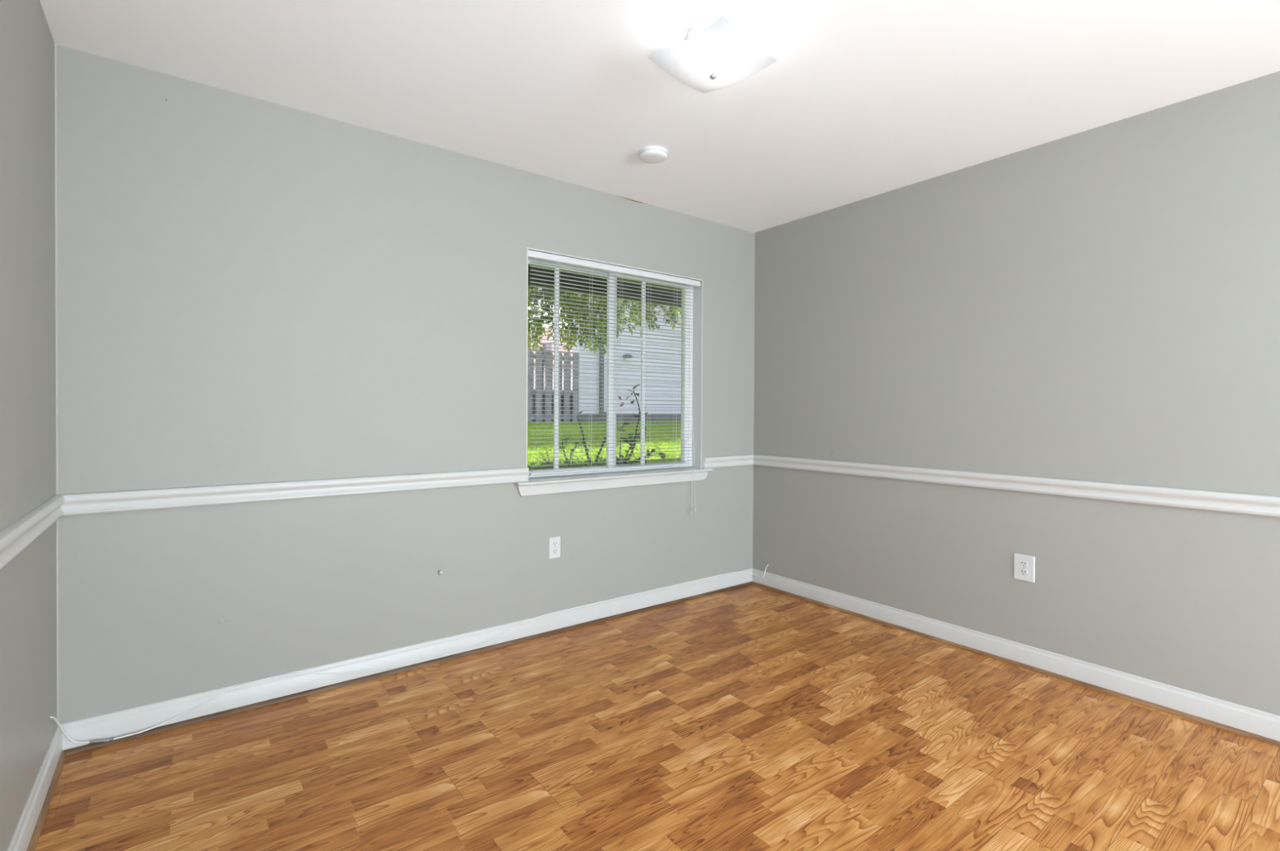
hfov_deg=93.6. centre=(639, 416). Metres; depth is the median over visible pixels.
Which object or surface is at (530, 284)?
beam
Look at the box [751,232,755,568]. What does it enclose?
trim
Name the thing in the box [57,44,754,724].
wall
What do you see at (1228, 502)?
trim
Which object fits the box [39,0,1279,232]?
ceiling
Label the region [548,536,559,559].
wall outlet
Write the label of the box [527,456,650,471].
ground cover
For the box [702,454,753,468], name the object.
trim
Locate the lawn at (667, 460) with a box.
[527,422,680,478]
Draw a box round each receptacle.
[551,542,557,546]
[551,548,557,554]
[1019,560,1027,567]
[1019,568,1027,575]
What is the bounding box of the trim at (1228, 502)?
[753,454,1279,517]
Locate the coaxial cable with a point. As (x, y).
(222, 693)
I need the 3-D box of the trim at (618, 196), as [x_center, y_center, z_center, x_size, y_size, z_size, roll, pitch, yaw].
[-0.057,-1.270,3.523,0.195,0.009,0.001,0,1,-37]
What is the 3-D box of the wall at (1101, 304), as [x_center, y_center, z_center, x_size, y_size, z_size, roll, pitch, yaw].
[3.203,0.014,1.107,0.120,2.500,7.820,0,1,-37]
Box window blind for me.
[528,249,700,515]
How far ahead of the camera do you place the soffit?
6.01 m
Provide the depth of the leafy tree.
8.72 m
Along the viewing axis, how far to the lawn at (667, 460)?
7.66 m
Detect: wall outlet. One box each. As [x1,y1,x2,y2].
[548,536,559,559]
[1013,553,1035,582]
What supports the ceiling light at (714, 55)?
attached to the ceiling
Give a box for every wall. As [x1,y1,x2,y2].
[0,0,57,850]
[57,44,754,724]
[752,71,1279,715]
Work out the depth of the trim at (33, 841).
1.79 m
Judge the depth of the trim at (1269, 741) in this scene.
2.71 m
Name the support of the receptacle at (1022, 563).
attached to the wall outlet at (1024, 565)
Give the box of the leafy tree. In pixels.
[527,285,681,355]
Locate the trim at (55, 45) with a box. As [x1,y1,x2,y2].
[54,43,59,725]
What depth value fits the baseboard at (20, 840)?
1.74 m
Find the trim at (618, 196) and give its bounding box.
[617,195,643,203]
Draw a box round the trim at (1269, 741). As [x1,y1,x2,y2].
[752,582,1279,747]
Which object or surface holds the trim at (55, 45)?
attached to the wall at (251, 290)
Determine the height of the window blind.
1.493 m
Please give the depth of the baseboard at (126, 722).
2.63 m
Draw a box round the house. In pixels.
[528,327,573,390]
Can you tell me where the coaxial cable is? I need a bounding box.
[50,564,768,743]
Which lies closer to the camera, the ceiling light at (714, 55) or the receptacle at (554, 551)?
the ceiling light at (714, 55)
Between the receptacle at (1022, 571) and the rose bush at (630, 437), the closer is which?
the receptacle at (1022, 571)
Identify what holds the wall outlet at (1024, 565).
attached to the wall at (1101, 304)
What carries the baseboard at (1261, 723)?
attached to the wall at (1101, 304)
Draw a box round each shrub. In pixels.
[536,448,553,466]
[558,411,606,464]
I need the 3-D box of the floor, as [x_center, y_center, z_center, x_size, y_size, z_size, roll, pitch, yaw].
[1.691,1.235,0.100,3.749,0.060,8.020,0,1,-37]
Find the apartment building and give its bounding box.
[572,293,681,422]
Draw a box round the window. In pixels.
[515,247,713,496]
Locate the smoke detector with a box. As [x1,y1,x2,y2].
[639,146,667,164]
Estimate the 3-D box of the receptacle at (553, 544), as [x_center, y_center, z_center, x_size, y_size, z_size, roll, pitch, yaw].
[-0.458,0.689,3.236,0.034,0.028,0.002,0,1,-37]
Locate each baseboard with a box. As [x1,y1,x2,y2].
[7,725,62,850]
[60,568,752,751]
[752,568,1279,742]
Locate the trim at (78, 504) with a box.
[60,467,528,515]
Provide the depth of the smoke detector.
2.85 m
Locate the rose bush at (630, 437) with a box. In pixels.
[616,384,665,466]
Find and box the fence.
[527,349,579,422]
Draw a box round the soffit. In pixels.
[528,264,681,290]
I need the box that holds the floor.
[34,584,1279,850]
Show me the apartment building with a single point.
(668, 395)
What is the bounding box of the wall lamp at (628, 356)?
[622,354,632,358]
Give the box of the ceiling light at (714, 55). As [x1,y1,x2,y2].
[648,15,777,93]
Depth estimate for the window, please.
3.62 m
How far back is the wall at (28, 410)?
1.67 m
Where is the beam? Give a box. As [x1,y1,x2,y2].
[528,266,681,307]
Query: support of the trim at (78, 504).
attached to the wall at (251, 290)
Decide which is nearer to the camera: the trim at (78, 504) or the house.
the trim at (78, 504)
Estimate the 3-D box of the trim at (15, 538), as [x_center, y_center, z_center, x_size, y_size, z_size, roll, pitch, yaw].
[-1.089,0.321,0.877,0.022,0.074,3.000,0,1,-37]
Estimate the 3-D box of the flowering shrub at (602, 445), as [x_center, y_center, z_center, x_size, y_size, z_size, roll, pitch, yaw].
[-0.443,0.179,4.999,0.504,0.449,0.103,0,1,-37]
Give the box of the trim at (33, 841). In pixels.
[26,751,66,850]
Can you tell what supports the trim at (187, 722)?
attached to the wall at (251, 290)
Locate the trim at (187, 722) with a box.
[62,581,752,755]
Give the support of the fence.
on the lawn at (667, 460)
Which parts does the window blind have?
ladder cord, ladder cord, rail, ladder cord, ladder cord, ladder cord, lift cord, lift cord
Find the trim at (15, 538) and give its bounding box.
[0,494,64,569]
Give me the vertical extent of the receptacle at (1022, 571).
0.028 m
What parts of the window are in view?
sash, sill, sash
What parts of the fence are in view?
rail, rail, rail, panel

